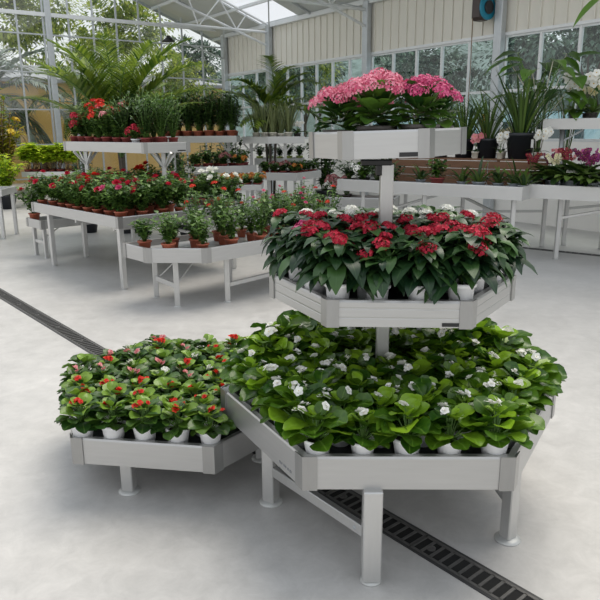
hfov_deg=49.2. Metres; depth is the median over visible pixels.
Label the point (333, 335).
flower
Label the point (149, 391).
begonias
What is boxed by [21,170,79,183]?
bench
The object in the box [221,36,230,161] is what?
trim
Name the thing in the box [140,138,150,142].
pot
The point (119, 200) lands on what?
rose
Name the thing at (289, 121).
snake plant
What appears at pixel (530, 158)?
orchid
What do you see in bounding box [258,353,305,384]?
begonias
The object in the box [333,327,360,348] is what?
begonias
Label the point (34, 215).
pot
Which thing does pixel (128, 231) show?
pot
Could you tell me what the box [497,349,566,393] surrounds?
begonias
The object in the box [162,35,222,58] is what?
floodlight
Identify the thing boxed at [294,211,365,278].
pentas
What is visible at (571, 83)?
orchid
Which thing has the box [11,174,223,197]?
ground
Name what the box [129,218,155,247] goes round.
potted shrub
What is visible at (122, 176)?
rose
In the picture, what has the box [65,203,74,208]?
pot
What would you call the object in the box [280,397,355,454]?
begonias
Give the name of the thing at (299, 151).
potted plant
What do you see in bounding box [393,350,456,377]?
begonias
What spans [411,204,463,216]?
pentas
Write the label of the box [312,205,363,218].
pentas
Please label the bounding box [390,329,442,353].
begonias
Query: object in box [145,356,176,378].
begonias
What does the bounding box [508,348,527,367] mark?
begonias
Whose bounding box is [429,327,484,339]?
begonias
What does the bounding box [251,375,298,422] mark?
begonias
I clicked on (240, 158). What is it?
potted plant
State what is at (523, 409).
begonias
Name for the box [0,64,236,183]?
building
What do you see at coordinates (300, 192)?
potted shrub
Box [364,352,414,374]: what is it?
begonias
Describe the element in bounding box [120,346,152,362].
begonias
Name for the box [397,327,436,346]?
begonias
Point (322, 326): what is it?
begonias
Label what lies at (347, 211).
pentas
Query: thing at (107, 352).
begonias
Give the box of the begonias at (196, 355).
[175,350,207,373]
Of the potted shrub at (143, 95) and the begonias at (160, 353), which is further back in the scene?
the potted shrub at (143, 95)
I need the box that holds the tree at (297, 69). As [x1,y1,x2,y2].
[239,65,336,112]
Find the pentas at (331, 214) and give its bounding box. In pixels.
[287,208,340,219]
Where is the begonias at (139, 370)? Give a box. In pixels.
[115,364,152,381]
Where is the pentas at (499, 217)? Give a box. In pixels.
[472,212,518,256]
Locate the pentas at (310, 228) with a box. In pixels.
[277,219,348,295]
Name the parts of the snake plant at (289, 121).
pot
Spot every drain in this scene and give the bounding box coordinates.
[0,288,542,599]
[523,247,599,255]
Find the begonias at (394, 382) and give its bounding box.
[365,373,417,405]
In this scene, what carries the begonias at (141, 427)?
on the tray table
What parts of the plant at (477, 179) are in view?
pot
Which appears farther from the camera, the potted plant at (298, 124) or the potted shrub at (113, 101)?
the potted plant at (298, 124)
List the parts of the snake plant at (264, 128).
pot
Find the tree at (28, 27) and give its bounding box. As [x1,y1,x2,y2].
[0,0,89,65]
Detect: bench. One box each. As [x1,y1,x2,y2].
[0,186,18,238]
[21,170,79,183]
[26,216,134,257]
[31,198,240,289]
[63,141,190,202]
[122,222,280,306]
[157,135,239,173]
[185,165,256,222]
[224,182,263,221]
[242,136,304,211]
[254,157,304,196]
[260,169,320,217]
[337,174,547,246]
[527,181,599,259]
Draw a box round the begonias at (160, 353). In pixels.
[142,348,185,365]
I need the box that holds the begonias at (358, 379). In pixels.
[334,368,385,431]
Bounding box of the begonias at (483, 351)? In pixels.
[471,346,514,364]
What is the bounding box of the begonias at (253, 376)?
[235,363,288,413]
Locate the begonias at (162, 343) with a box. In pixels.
[144,337,178,355]
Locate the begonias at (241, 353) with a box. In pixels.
[220,344,264,379]
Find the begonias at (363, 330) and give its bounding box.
[356,327,375,349]
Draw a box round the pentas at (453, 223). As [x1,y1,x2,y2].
[423,220,468,292]
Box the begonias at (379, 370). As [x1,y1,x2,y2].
[349,361,405,393]
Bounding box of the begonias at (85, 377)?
[57,371,98,400]
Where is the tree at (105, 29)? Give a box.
[62,25,125,68]
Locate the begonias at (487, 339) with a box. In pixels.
[456,331,499,356]
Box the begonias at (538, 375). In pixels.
[492,361,562,405]
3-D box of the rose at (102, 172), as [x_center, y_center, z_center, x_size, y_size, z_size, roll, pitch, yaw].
[-2.525,-1.460,8.368,0.422,0.470,0.438,-7,16,-23]
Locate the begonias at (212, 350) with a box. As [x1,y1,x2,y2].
[197,342,231,359]
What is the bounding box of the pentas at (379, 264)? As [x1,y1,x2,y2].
[343,231,420,298]
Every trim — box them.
[133,0,385,44]
[163,0,267,46]
[220,0,382,46]
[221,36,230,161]
[223,0,368,59]
[265,25,273,190]
[279,0,366,26]
[360,0,371,194]
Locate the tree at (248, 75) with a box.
[228,72,264,97]
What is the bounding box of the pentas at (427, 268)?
[390,226,460,300]
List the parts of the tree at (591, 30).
crown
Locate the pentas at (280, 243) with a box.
[262,219,322,285]
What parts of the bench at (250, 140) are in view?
post, post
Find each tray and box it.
[0,186,16,196]
[21,170,79,176]
[26,216,92,229]
[31,198,240,228]
[63,141,190,153]
[122,222,280,262]
[157,135,239,142]
[185,165,256,173]
[220,383,555,490]
[226,182,263,190]
[242,136,304,143]
[254,157,304,164]
[260,169,320,180]
[269,271,515,328]
[308,127,466,160]
[337,174,542,200]
[527,181,599,201]
[542,118,599,128]
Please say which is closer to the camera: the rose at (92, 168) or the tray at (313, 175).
the rose at (92, 168)
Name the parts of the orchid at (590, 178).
pot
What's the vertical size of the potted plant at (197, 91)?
0.892 m
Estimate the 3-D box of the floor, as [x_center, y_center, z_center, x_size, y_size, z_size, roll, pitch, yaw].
[-0.152,-0.143,7.186,12.050,0.120,24.000,-10,18,-34]
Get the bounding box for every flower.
[7,129,15,134]
[69,119,76,127]
[87,112,95,118]
[95,102,105,107]
[104,356,112,360]
[112,179,121,184]
[135,400,142,413]
[137,376,143,383]
[157,337,165,343]
[161,366,169,371]
[184,358,190,364]
[230,334,237,339]
[248,349,254,355]
[264,327,272,347]
[265,326,277,346]
[266,363,278,380]
[271,376,281,379]
[273,380,280,394]
[285,354,294,360]
[288,380,299,389]
[292,405,306,421]
[294,336,301,342]
[294,386,302,399]
[297,367,306,372]
[310,353,317,367]
[311,343,320,354]
[317,392,330,398]
[319,359,330,368]
[322,401,329,419]
[330,331,338,341]
[339,363,346,371]
[345,386,351,404]
[359,408,368,415]
[363,353,369,368]
[374,391,382,399]
[386,354,395,359]
[391,327,398,347]
[397,360,406,364]
[398,400,408,422]
[404,364,412,374]
[408,382,415,390]
[420,347,429,351]
[437,329,444,342]
[437,402,448,406]
[440,407,449,428]
[445,371,453,377]
[456,390,466,401]
[472,339,479,348]
[483,380,494,386]
[486,399,499,422]
[502,326,513,344]
[511,368,518,378]
[513,379,523,393]
[516,349,526,365]
[531,352,540,365]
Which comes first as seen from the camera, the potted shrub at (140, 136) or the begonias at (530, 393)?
the begonias at (530, 393)
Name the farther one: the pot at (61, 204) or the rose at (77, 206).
the pot at (61, 204)
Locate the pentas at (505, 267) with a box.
[444,224,517,294]
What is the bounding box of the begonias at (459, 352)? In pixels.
[428,341,477,363]
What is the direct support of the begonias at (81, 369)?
on the tray table
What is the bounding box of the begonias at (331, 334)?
[304,327,362,354]
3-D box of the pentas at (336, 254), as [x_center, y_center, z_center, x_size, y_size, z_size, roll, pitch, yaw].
[0.137,-0.112,2.395,0.337,0.296,0.300,1,15,5]
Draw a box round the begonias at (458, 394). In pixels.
[429,387,484,445]
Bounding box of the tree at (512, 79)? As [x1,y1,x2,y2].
[454,31,569,108]
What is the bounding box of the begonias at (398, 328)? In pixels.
[389,327,408,349]
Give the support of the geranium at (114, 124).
on the bench at (163, 148)
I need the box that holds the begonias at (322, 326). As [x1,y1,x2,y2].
[310,318,324,327]
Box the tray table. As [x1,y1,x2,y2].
[69,415,261,496]
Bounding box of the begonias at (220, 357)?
[203,353,229,366]
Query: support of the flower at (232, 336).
on the begonias at (230, 343)
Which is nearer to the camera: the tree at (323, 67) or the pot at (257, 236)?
the pot at (257, 236)
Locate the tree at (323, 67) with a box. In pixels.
[289,62,345,136]
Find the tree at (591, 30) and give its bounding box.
[511,25,599,106]
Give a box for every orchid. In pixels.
[467,132,485,157]
[492,131,509,158]
[499,127,512,157]
[523,152,566,184]
[525,152,542,183]
[526,126,553,159]
[532,147,592,185]
[532,153,577,185]
[538,166,599,185]
[540,148,592,184]
[554,71,593,117]
[555,148,599,185]
[559,154,599,186]
[567,80,599,117]
[567,170,599,186]
[574,148,599,171]
[578,69,599,117]
[585,149,599,185]
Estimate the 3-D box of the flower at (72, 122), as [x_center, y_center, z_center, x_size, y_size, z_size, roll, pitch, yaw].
[-3.062,-2.376,8.835,0.126,0.118,0.115,5,16,21]
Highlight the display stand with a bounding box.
[220,127,555,586]
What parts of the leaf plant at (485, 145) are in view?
pot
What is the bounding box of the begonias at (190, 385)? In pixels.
[178,379,216,397]
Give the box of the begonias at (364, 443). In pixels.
[329,407,396,453]
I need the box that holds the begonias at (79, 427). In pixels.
[54,392,106,436]
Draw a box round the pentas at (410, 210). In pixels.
[392,207,426,221]
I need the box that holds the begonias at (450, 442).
[415,399,494,453]
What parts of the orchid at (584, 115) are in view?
pot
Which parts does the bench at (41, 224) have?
leg, leg, leg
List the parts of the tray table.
leg, leg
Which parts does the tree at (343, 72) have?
crown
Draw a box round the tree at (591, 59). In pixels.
[555,27,599,105]
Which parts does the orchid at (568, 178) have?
pot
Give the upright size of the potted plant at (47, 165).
0.561 m
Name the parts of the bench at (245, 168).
leg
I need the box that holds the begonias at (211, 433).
[187,404,235,443]
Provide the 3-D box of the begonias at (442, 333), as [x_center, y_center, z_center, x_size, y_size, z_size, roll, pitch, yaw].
[0.648,0.255,3.029,0.330,0.268,0.331,4,15,17]
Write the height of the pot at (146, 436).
0.098 m
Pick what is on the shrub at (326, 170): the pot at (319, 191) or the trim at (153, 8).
the pot at (319, 191)
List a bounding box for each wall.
[227,0,599,75]
[230,139,599,231]
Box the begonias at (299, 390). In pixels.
[256,380,335,447]
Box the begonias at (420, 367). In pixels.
[384,358,445,393]
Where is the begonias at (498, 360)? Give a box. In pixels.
[468,351,515,376]
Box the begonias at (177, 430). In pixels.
[150,400,203,442]
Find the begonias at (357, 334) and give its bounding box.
[333,329,375,357]
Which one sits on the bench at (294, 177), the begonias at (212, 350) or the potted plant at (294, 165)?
the potted plant at (294, 165)
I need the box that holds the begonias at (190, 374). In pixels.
[175,369,210,397]
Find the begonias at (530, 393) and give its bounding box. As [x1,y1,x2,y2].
[478,376,553,415]
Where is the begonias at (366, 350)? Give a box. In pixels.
[338,348,369,366]
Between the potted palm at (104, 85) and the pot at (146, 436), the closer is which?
the pot at (146, 436)
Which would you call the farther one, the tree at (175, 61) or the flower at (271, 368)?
the tree at (175, 61)
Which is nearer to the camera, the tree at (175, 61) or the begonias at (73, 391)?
the begonias at (73, 391)
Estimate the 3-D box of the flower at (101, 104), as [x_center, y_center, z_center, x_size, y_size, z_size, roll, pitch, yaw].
[-2.554,-2.495,8.388,0.123,0.082,0.116,1,15,7]
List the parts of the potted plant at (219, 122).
pot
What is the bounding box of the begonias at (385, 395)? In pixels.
[350,386,407,447]
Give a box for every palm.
[0,47,79,168]
[5,57,112,171]
[8,31,227,233]
[204,54,321,208]
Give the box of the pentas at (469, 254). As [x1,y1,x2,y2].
[417,224,507,304]
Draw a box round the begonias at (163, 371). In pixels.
[138,366,184,392]
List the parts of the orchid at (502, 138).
pot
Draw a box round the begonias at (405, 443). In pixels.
[366,393,450,454]
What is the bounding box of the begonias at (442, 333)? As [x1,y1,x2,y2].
[410,328,474,359]
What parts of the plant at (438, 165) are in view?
pot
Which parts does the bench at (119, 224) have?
leg, leg, leg, cross rail, leg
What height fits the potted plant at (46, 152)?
0.640 m
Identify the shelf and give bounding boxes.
[542,118,599,183]
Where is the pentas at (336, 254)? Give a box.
[292,230,377,299]
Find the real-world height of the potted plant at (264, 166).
0.255 m
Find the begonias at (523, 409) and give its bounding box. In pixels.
[483,392,544,447]
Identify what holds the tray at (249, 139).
on the bench at (250, 140)
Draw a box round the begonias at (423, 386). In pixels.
[385,377,455,446]
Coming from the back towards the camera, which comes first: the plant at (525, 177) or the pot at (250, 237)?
the plant at (525, 177)
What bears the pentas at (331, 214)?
on the display stand
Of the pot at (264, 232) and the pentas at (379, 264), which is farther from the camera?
the pot at (264, 232)
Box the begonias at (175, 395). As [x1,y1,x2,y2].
[157,390,188,431]
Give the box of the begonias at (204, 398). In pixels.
[183,392,220,436]
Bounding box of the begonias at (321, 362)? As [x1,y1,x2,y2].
[295,351,337,381]
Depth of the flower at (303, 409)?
2.31 m
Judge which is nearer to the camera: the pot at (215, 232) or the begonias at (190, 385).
the begonias at (190, 385)
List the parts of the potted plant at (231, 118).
pot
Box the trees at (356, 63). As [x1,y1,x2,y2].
[209,29,599,136]
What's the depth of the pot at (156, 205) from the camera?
7.54 m
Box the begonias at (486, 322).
[457,317,510,350]
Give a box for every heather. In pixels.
[324,172,341,193]
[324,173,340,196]
[340,175,351,196]
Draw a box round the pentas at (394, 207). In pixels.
[356,206,402,217]
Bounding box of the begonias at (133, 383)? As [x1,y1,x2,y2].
[117,376,156,401]
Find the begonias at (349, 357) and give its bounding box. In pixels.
[326,349,375,379]
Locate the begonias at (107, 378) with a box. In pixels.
[93,375,123,391]
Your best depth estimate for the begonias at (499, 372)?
2.67 m
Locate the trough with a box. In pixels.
[325,194,399,209]
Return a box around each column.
[43,0,63,167]
[482,0,507,217]
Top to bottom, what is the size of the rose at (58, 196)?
0.393 m
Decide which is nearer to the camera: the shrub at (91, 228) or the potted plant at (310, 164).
the shrub at (91, 228)
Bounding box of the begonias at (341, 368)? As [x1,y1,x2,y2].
[328,361,365,392]
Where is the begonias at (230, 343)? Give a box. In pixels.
[218,334,244,351]
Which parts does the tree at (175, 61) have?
crown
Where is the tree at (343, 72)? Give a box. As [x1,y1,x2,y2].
[291,61,348,131]
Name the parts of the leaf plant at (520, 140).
pot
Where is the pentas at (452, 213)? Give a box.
[433,209,485,220]
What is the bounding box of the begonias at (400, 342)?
[359,327,412,366]
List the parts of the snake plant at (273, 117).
pot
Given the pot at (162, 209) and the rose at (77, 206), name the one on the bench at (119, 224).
the rose at (77, 206)
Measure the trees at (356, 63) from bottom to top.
7.495 m
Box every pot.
[1,194,16,208]
[28,212,40,219]
[37,199,47,203]
[48,200,57,205]
[57,202,67,207]
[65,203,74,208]
[69,136,77,141]
[72,205,82,209]
[72,428,93,436]
[77,136,86,141]
[83,206,93,211]
[84,136,95,141]
[87,224,97,232]
[92,208,103,213]
[94,138,102,141]
[101,137,111,141]
[101,417,125,438]
[104,209,115,215]
[112,137,121,141]
[114,210,127,216]
[121,137,131,141]
[124,229,136,233]
[125,208,135,215]
[133,419,155,439]
[136,210,147,214]
[137,239,151,247]
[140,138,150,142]
[144,205,154,213]
[152,203,159,210]
[155,137,166,141]
[157,207,167,212]
[161,242,175,247]
[165,203,174,211]
[166,422,188,442]
[168,137,177,141]
[172,237,179,247]
[174,206,184,210]
[179,225,189,234]
[189,238,200,247]
[196,242,208,247]
[200,424,220,443]
[212,230,225,241]
[217,234,227,244]
[224,237,238,244]
[236,228,246,237]
[245,232,256,240]
[253,234,266,239]
[263,193,280,208]
[263,226,270,233]
[289,267,304,285]
[297,433,304,447]
[304,432,328,454]
[305,281,325,295]
[316,189,331,204]
[322,129,356,131]
[324,279,349,298]
[332,441,348,446]
[351,434,374,453]
[357,126,396,130]
[357,285,365,298]
[366,283,390,298]
[393,433,421,454]
[400,124,439,129]
[408,286,429,299]
[421,436,427,446]
[437,432,462,453]
[448,278,476,299]
[474,277,484,294]
[481,430,507,454]
[484,271,501,288]
[508,440,514,447]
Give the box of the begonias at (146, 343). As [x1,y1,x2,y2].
[140,334,170,348]
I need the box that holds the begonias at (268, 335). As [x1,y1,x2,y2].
[231,326,293,357]
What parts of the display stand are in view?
leg, leg, post, name plate, leg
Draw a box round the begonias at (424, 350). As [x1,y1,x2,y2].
[396,347,435,357]
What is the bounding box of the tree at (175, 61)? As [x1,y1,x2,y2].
[134,49,218,159]
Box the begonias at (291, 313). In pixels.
[277,310,320,326]
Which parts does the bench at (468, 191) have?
leg, leg, leg, leg, leg, leg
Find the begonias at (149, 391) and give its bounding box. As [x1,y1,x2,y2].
[119,387,161,419]
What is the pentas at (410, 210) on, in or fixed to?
on the display stand
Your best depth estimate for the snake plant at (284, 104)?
12.35 m
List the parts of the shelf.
post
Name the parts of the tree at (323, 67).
crown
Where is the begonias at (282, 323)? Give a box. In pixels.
[250,315,314,351]
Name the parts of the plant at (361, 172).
flower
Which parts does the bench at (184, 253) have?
leg, leg, diagonal rod, leg, leg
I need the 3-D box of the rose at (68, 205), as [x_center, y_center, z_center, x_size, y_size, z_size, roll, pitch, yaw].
[-2.642,-1.258,7.575,0.360,0.477,0.363,-2,15,-8]
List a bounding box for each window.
[0,0,224,180]
[228,70,265,137]
[273,57,361,138]
[369,38,492,125]
[499,22,599,141]
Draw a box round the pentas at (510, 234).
[466,214,537,288]
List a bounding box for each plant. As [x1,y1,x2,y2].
[14,146,35,171]
[20,142,36,171]
[21,143,41,171]
[33,145,51,171]
[41,145,60,171]
[45,142,67,171]
[45,159,50,171]
[56,146,77,171]
[60,159,66,171]
[65,153,79,170]
[164,84,186,135]
[164,87,184,135]
[175,92,195,135]
[180,94,198,135]
[186,88,212,135]
[187,155,194,164]
[188,153,204,166]
[190,101,206,135]
[193,83,217,135]
[196,91,206,135]
[199,150,215,166]
[203,92,217,135]
[206,91,229,135]
[212,93,231,135]
[212,152,217,165]
[214,151,228,165]
[215,151,231,165]
[217,85,245,135]
[222,92,246,135]
[226,151,239,165]
[230,175,242,184]
[232,98,245,135]
[232,154,247,165]
[237,149,250,164]
[237,174,252,184]
[239,172,252,184]
[244,101,272,136]
[248,174,263,184]
[251,171,265,182]
[252,102,273,136]
[254,146,264,157]
[259,100,280,136]
[259,162,269,172]
[267,108,291,136]
[270,162,279,172]
[276,104,300,129]
[277,101,298,136]
[277,148,282,157]
[278,160,291,172]
[281,144,295,157]
[283,120,307,135]
[289,163,302,172]
[292,161,305,172]
[293,145,304,157]
[300,160,309,171]
[304,160,314,171]
[310,160,318,170]
[336,160,359,179]
[349,160,374,179]
[364,166,379,180]
[388,158,405,180]
[389,102,436,123]
[407,164,434,182]
[408,104,466,157]
[426,158,450,182]
[440,97,503,157]
[446,165,472,184]
[448,90,524,158]
[463,157,502,184]
[470,65,573,158]
[482,165,514,185]
[483,51,599,170]
[493,158,534,186]
[508,168,538,186]
[520,71,599,165]
[573,0,598,26]
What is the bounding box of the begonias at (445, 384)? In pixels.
[420,375,458,410]
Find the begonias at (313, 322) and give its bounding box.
[288,320,337,342]
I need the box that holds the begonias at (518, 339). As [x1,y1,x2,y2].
[469,325,540,365]
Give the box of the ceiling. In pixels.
[138,0,357,41]
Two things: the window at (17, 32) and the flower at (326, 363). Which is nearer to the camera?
the flower at (326, 363)
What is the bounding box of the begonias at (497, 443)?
[454,394,535,454]
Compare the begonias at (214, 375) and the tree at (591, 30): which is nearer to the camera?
the begonias at (214, 375)
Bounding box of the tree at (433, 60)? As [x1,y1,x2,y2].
[375,44,490,115]
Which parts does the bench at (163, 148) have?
arm, post, arm, arm, arm, post, arm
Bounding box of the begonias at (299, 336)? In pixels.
[265,331,311,354]
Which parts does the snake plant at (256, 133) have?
pot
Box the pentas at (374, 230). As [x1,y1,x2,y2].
[343,220,405,298]
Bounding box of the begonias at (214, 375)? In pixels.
[202,369,230,397]
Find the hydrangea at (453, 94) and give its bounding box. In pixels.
[413,83,463,127]
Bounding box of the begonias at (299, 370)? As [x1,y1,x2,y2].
[277,365,325,383]
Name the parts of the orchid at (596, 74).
pot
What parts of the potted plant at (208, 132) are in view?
pot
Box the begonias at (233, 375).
[224,355,266,405]
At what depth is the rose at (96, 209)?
7.04 m
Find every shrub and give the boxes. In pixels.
[0,88,24,193]
[0,152,26,208]
[72,161,99,232]
[78,97,102,137]
[104,96,121,136]
[107,96,136,141]
[115,91,141,141]
[125,96,158,142]
[126,98,147,142]
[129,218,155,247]
[131,91,157,141]
[133,86,155,136]
[140,97,165,141]
[141,85,174,141]
[151,210,182,247]
[153,100,172,141]
[157,153,188,230]
[157,216,185,247]
[159,152,188,177]
[162,92,185,141]
[172,156,204,234]
[177,184,207,237]
[178,207,210,247]
[187,215,213,247]
[194,143,219,199]
[203,181,234,241]
[207,187,240,244]
[210,138,248,200]
[214,205,246,244]
[229,188,252,237]
[240,207,262,240]
[243,189,273,239]
[252,192,276,233]
[257,185,287,236]
[270,186,297,225]
[274,190,298,226]
[275,186,308,219]
[294,177,318,208]
[295,192,323,210]
[302,120,340,204]
[304,186,324,210]
[319,185,342,211]
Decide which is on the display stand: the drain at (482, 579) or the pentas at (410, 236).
the pentas at (410, 236)
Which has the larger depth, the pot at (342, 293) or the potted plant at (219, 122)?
the potted plant at (219, 122)
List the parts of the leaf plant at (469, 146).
pot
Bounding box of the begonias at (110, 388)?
[90,381,131,418]
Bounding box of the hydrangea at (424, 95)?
[390,74,452,129]
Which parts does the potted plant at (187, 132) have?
pot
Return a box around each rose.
[14,179,46,219]
[26,169,48,203]
[32,173,63,205]
[47,178,67,207]
[52,171,83,208]
[58,169,85,206]
[61,174,87,209]
[69,172,98,211]
[78,168,110,178]
[78,179,105,213]
[84,172,104,207]
[85,171,125,213]
[89,167,113,175]
[91,184,116,215]
[98,183,140,216]
[101,167,122,175]
[105,171,138,209]
[105,172,133,186]
[114,185,136,215]
[118,169,138,180]
[125,171,165,213]
[126,165,145,177]
[126,180,159,214]
[132,160,161,178]
[142,167,174,202]
[143,174,176,212]
[145,178,169,210]
[146,171,185,211]
[164,173,191,210]
[175,172,194,197]
[186,178,200,203]
[191,168,219,204]
[198,166,231,203]
[214,172,245,205]
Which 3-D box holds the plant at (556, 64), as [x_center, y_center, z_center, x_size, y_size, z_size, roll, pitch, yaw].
[3.183,-2.423,8.705,1.301,1.750,1.452,-4,15,-12]
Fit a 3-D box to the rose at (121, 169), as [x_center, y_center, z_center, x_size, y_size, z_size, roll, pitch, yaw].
[-2.126,-1.386,8.062,0.357,0.474,0.361,0,15,0]
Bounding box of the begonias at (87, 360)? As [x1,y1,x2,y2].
[62,353,105,376]
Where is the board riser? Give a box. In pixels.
[392,157,557,185]
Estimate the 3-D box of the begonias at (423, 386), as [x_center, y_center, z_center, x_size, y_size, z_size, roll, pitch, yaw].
[0.464,0.424,2.437,0.297,0.240,0.303,-6,15,-19]
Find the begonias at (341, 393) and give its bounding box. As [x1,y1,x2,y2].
[317,386,373,446]
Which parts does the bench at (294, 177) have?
leg, leg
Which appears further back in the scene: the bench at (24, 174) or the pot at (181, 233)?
the bench at (24, 174)
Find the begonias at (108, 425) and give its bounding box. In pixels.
[84,394,137,438]
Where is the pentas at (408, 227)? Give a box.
[386,224,421,236]
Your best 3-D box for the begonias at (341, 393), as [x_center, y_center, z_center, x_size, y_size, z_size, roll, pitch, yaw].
[0.149,0.432,2.440,0.280,0.227,0.280,-2,15,-8]
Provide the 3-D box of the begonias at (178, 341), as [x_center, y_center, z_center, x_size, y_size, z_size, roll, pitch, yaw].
[-0.689,0.314,3.794,0.214,0.181,0.212,-6,15,-20]
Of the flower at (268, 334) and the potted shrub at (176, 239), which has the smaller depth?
the flower at (268, 334)
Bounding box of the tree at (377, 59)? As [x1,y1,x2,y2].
[374,49,436,114]
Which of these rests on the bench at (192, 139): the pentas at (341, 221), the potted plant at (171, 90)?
the potted plant at (171, 90)
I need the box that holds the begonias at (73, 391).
[59,383,99,417]
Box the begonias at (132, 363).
[118,358,155,378]
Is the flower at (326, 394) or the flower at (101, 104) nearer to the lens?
the flower at (326, 394)
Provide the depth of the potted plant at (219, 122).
12.11 m
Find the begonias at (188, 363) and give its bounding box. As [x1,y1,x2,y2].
[172,358,203,375]
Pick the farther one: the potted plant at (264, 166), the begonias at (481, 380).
the potted plant at (264, 166)
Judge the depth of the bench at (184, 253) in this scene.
6.18 m
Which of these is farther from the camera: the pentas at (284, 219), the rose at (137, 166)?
the rose at (137, 166)
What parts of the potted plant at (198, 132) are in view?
pot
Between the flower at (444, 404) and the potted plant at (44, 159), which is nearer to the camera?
the flower at (444, 404)
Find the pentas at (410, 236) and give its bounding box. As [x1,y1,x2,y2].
[390,227,440,283]
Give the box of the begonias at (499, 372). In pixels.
[475,366,508,388]
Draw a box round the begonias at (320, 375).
[287,367,344,412]
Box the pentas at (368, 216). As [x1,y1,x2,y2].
[350,211,400,231]
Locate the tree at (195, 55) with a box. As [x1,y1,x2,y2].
[165,34,239,84]
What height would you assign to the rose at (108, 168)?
0.466 m
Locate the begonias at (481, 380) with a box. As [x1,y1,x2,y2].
[444,372,502,402]
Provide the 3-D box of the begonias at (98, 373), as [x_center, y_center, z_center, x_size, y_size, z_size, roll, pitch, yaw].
[-0.977,0.426,3.310,0.221,0.210,0.240,-13,19,-41]
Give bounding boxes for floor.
[0,190,599,599]
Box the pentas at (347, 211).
[332,207,395,222]
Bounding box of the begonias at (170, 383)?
[152,376,188,394]
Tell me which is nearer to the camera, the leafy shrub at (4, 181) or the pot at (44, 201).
the pot at (44, 201)
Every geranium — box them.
[63,112,80,141]
[67,112,86,141]
[75,98,97,141]
[84,105,103,141]
[87,98,114,141]
[97,105,116,141]
[98,102,128,141]
[112,101,128,136]
[124,123,146,142]
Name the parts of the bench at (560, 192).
leg, leg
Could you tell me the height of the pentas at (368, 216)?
0.310 m
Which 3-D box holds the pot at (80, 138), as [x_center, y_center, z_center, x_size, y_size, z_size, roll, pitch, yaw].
[-2.999,-2.201,9.049,0.150,0.121,0.154,5,16,21]
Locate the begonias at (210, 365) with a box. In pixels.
[195,360,224,383]
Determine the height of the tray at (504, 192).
0.165 m
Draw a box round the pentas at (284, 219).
[260,208,326,275]
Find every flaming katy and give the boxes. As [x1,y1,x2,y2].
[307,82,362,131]
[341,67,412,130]
[348,96,395,125]
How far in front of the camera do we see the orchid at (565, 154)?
8.07 m
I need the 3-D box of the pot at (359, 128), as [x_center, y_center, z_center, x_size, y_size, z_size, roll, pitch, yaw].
[0.296,-0.622,2.525,0.156,0.095,0.156,9,17,32]
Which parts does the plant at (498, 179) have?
pot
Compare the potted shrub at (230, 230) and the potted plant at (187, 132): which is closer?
the potted shrub at (230, 230)
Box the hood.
[162,35,174,42]
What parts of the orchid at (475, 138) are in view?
pot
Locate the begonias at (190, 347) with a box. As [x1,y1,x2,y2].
[171,343,204,364]
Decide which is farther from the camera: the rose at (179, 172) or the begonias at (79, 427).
the rose at (179, 172)
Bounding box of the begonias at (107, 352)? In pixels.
[101,349,126,373]
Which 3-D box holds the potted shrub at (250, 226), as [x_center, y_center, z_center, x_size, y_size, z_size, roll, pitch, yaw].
[-0.483,-0.770,6.669,0.273,0.339,0.238,1,15,6]
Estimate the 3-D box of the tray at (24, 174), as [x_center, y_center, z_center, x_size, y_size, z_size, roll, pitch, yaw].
[-5.640,-2.890,14.943,1.130,0.115,0.710,0,15,0]
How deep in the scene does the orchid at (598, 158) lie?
8.07 m
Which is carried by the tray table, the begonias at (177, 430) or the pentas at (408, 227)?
the begonias at (177, 430)
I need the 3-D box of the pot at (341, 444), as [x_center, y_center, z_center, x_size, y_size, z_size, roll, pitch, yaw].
[0.151,0.496,2.463,0.100,0.092,0.101,-2,15,-8]
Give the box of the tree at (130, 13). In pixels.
[69,0,190,74]
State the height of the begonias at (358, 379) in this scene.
0.226 m
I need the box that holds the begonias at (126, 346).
[116,342,142,358]
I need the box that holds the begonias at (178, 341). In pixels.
[172,338,196,352]
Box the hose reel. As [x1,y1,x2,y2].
[467,0,494,106]
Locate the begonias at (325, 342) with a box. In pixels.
[295,338,341,368]
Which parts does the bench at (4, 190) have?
leg, leg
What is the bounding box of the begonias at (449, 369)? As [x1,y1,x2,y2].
[430,361,476,393]
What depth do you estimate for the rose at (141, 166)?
8.44 m
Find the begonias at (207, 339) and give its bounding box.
[191,334,217,359]
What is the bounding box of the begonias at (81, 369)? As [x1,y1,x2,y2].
[59,365,87,388]
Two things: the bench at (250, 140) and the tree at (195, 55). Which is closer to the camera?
the bench at (250, 140)
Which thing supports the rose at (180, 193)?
on the bench at (119, 224)
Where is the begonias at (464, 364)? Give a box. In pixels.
[434,354,481,369]
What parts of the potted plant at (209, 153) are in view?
pot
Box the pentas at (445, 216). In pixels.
[421,210,478,230]
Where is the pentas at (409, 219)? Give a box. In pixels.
[389,213,439,233]
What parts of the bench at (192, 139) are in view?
post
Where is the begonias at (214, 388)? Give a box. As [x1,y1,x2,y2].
[207,382,229,423]
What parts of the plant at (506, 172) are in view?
pot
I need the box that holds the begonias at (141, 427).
[115,395,169,439]
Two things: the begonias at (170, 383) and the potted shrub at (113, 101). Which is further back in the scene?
the potted shrub at (113, 101)
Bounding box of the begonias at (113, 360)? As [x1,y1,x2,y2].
[90,356,124,379]
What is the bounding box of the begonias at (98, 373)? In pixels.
[87,362,126,384]
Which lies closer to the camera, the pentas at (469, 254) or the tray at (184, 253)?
the pentas at (469, 254)
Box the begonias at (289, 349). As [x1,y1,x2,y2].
[261,340,308,367]
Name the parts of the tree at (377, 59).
crown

